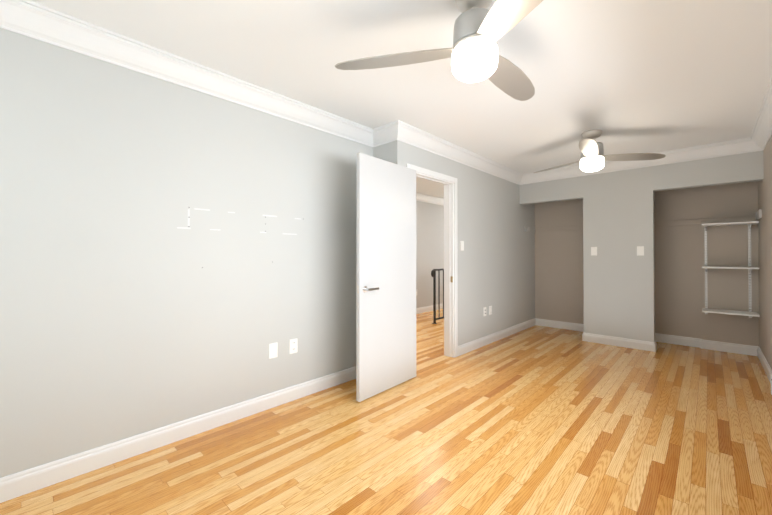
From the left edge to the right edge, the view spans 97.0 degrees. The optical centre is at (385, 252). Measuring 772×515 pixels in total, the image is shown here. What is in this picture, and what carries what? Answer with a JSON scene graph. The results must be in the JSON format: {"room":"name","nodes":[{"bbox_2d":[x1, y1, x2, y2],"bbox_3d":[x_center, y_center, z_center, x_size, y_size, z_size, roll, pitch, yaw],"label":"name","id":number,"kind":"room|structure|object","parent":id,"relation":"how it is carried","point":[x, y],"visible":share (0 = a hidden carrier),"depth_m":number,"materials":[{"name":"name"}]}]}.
{"room":"empty bedroom","nodes":[
{"label":"empty bedroom","id":0,"kind":"room"},
{"bbox_2d":[0,28,372,477],"bbox_3d":[-1.338,-0.005,2.295,0.120,2.425,3.390,0,-1,43],"label":"wall","id":1,"kind":"structure","parent":0,"point":[124,314],"depth_m":2.09,"materials":[{"name":"paint"}]},
{"bbox_2d":[0,366,355,502],"bbox_3d":[-1.248,1.151,2.282,0.015,0.114,3.270,0,-1,43],"label":"baseboard","id":2,"kind":"structure","parent":1,"relation":"attached to","point":[21,483],"depth_m":2.07,"materials":[{"name":"white wood"}]},
{"bbox_2d":[0,0,383,146],"bbox_3d":[-1.210,-1.149,2.265,0.120,0.136,3.270,0,-1,43],"label":"crown molding","id":3,"kind":"structure","parent":1,"relation":"attached to","point":[33,20],"depth_m":2.09,"materials":[{"name":"white wood"}]},
{"bbox_2d":[177,207,300,267],"bbox_3d":[-1.021,-0.094,2.544,0.001,0.407,0.947,0,-1,43],"label":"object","id":4,"kind":"structure","parent":1,"relation":"attached to","point":[220,229],"depth_m":2.33,"materials":[{"name":"white"}]},
{"bbox_2d":[269,342,277,358],"bbox_3d":[-0.884,0.771,2.678,0.006,0.116,0.072,0,-1,43],"label":"electrical outlet","id":5,"kind":"object","parent":1,"relation":"attached to","point":[273,350],"visible":1,"depth_m":2.68,"materials":[{"name":"white plastic"}]},
{"bbox_2d":[289,338,297,353],"bbox_3d":[-0.759,0.772,2.807,0.008,0.116,0.072,0,-1,43],"label":"duplex electrical outlet","id":6,"kind":"object","parent":1,"relation":"attached to","point":[293,345],"visible":1,"depth_m":2.80,"materials":[{"name":"white plastic"}]},
{"bbox_2d":[0,309,771,514],"bbox_3d":[0.840,1.249,3.700,4.960,0.060,8.440,0,-1,43],"label":"floor","id":7,"kind":"structure","parent":0,"point":[538,420],"depth_m":2.11,"materials":[{"name":"brown wood"}]},
{"bbox_2d":[431,269,443,323],"bbox_3d":[1.654,0.772,6.776,0.060,0.945,2.517,0,-1,43],"label":"stair railing","id":8,"kind":"object","parent":7,"relation":"on","point":[433,273],"visible":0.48,"depth_m":5.92,"materials":[{"name":"black metal"}]},
{"bbox_2d":[373,140,405,166],"bbox_3d":[-0.013,0.005,3.456,0.450,2.425,0.120,0,-1,43],"label":"wall","id":9,"kind":"structure","parent":0,"point":[393,152],"depth_m":3.33,"materials":[{"name":"paint"}]},
{"bbox_2d":[30,0,771,197],"bbox_3d":[0.840,-1.236,3.720,4.960,0.060,8.440,0,-1,43],"label":"ceiling","id":10,"kind":"structure","parent":0,"point":[639,76],"depth_m":2.21,"materials":[{"name":"white paint"}]},
{"bbox_2d":[335,0,542,100],"bbox_3d":[0.535,-1.026,1.741,1.226,0.392,1.078,0,-1,43],"label":"ceiling fan","id":11,"kind":"object","parent":10,"relation":"hanging from","point":[480,29],"visible":1,"depth_m":1.58,"materials":[{"name":"grey metal"}]},
{"bbox_2d":[534,129,665,172],"bbox_3d":[1.961,-1.012,3.408,1.209,0.392,1.152,0,-1,43],"label":"ceiling fan","id":12,"kind":"object","parent":10,"relation":"hanging from","point":[593,158],"visible":1,"depth_m":3.38,"materials":[{"name":"grey metal"}]},
{"bbox_2d":[416,201,443,307],"bbox_3d":[0.247,0.030,6.604,0.120,2.425,5.050,0,-1,43],"label":"wall","id":13,"kind":"structure","parent":0,"point":[429,237],"depth_m":7.20,"materials":[{"name":"paint"}]},
{"bbox_2d":[416,303,442,313],"bbox_3d":[0.296,1.186,6.548,0.015,0.114,4.810,0,-1,43],"label":"baseboard","id":14,"kind":"structure","parent":13,"relation":"attached to","point":[424,309],"depth_m":7.11,"materials":[{"name":"white wood"}]},
{"bbox_2d":[416,192,443,205],"bbox_3d":[0.327,-1.115,6.538,0.100,0.136,4.810,0,-1,43],"label":"crown molding","id":15,"kind":"structure","parent":13,"relation":"attached to","point":[429,199],"depth_m":7.08,"materials":[{"name":"white wood"}]},
{"bbox_2d":[406,143,534,345],"bbox_3d":[1.843,0.019,5.177,0.120,2.425,4.930,0,-1,43],"label":"wall","id":16,"kind":"structure","parent":0,"point":[496,264],"depth_m":4.61,"materials":[{"name":"paint"}]},
{"bbox_2d":[356,152,415,401],"bbox_3d":[0.031,0.201,3.045,0.139,2.002,0.783,0,-1,41],"label":"door","id":17,"kind":"structure","parent":16,"relation":"in","point":[386,285],"depth_m":2.97,"materials":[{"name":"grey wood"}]},
{"bbox_2d":[406,163,457,356],"bbox_3d":[0.467,0.175,3.722,0.154,2.089,0.924,0,-1,43],"label":"door frame","id":18,"kind":"structure","parent":16,"relation":"attached to","point":[449,183],"depth_m":3.98,"materials":[{"name":"white wood"}]},
{"bbox_2d":[388,120,523,184],"bbox_3d":[1.105,-1.133,4.247,0.100,0.136,2.990,0,-1,43],"label":"crown molding","id":19,"kind":"structure","parent":16,"relation":"attached to","point":[399,130],"depth_m":3.80,"materials":[{"name":"white wood"}]},
{"bbox_2d":[460,241,463,250],"bbox_3d":[0.918,-0.077,4.105,0.011,0.116,0.072,0,-1,43],"label":"light switch","id":20,"kind":"object","parent":16,"relation":"attached to","point":[461,245],"visible":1,"depth_m":4.09,"materials":[{"name":"white plastic"}]},
{"bbox_2d":[525,226,534,232],"bbox_3d":[2.385,-0.380,5.652,0.019,0.090,0.421,0,-1,43],"label":"trim","id":21,"kind":"structure","parent":16,"relation":"attached to","point":[532,229],"depth_m":5.64,"materials":[{"name":"paint"}]},
{"bbox_2d":[519,151,763,341],"bbox_3d":[3.074,0.013,4.515,2.580,2.425,0.120,0,-1,43],"label":"wall","id":22,"kind":"structure","parent":0,"point":[618,272],"depth_m":4.42,"materials":[{"name":"paint"}]},
{"bbox_2d":[591,247,596,254],"bbox_3d":[2.833,-0.013,4.653,0.072,0.116,0.011,0,-1,43],"label":"light switch","id":23,"kind":"object","parent":22,"relation":"attached to","point":[593,250],"visible":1,"depth_m":4.65,"materials":[{"name":"white plastic"}]},
{"bbox_2d":[458,318,771,382],"bbox_3d":[2.619,1.165,4.024,2.580,0.114,2.484,0,-1,43],"label":"baseboard","id":24,"kind":"structure","parent":22,"relation":"attached to","point":[662,338],"depth_m":4.44,"materials":[{"name":"white wood"}]},
{"bbox_2d":[524,138,747,183],"bbox_3d":[2.999,-1.132,4.444,2.340,0.136,0.100,0,-1,43],"label":"crown molding","id":25,"kind":"structure","parent":22,"relation":"attached to","point":[738,146],"depth_m":4.13,"materials":[{"name":"white wood"}]},
{"bbox_2d":[637,246,643,255],"bbox_3d":[3.203,-0.016,4.302,0.072,0.116,0.011,0,-1,43],"label":"light switch","id":26,"kind":"object","parent":22,"relation":"attached to","point":[640,250],"visible":1,"depth_m":4.30,"materials":[{"name":"white plastic"}]},
{"bbox_2d":[535,181,758,345],"bbox_3d":[3.500,0.017,4.965,2.580,2.425,0.160,0,-1,43],"label":"wall","id":27,"kind":"structure","parent":0,"point":[679,280],"depth_m":4.49,"materials":[{"name":"paint"}]},
{"bbox_2d":[535,216,757,231],"bbox_3d":[3.452,-0.386,4.918,2.580,0.070,0.059,0,-1,43],"label":"trim","id":28,"kind":"structure","parent":27,"relation":"attached to","point":[688,222],"depth_m":4.48,"materials":[{"name":"paint"}]},
{"bbox_2d":[702,221,759,317],"bbox_3d":[4.093,0.202,4.077,0.470,1.160,0.312,0,-1,43],"label":"closet shelving","id":29,"kind":"object","parent":27,"relation":"attached to","point":[707,310],"visible":1,"depth_m":4.06,"materials":[{"name":"white metal"}]},
{"bbox_2d":[758,135,771,368],"bbox_3d":[2.117,-0.011,1.538,0.120,2.425,7.040,0,-1,43],"label":"wall","id":30,"kind":"structure","parent":0,"point":[765,256],"depth_m":3.48,"materials":[{"name":"paint"}]},
{"bbox_2d":[756,209,761,219],"bbox_3d":[4.238,-0.424,3.886,0.019,0.090,0.361,0,-1,43],"label":"trim","id":31,"kind":"structure","parent":30,"relation":"attached to","point":[758,214],"depth_m":3.80,"materials":[{"name":"grey wood"}]},
{"bbox_2d":[748,77,771,152],"bbox_3d":[1.817,-1.157,1.391,0.100,0.136,6.160,0,-1,43],"label":"crown molding","id":32,"kind":"structure","parent":30,"relation":"attached to","point":[761,134],"depth_m":3.11,"materials":[{"name":"white wood"}]}
]}

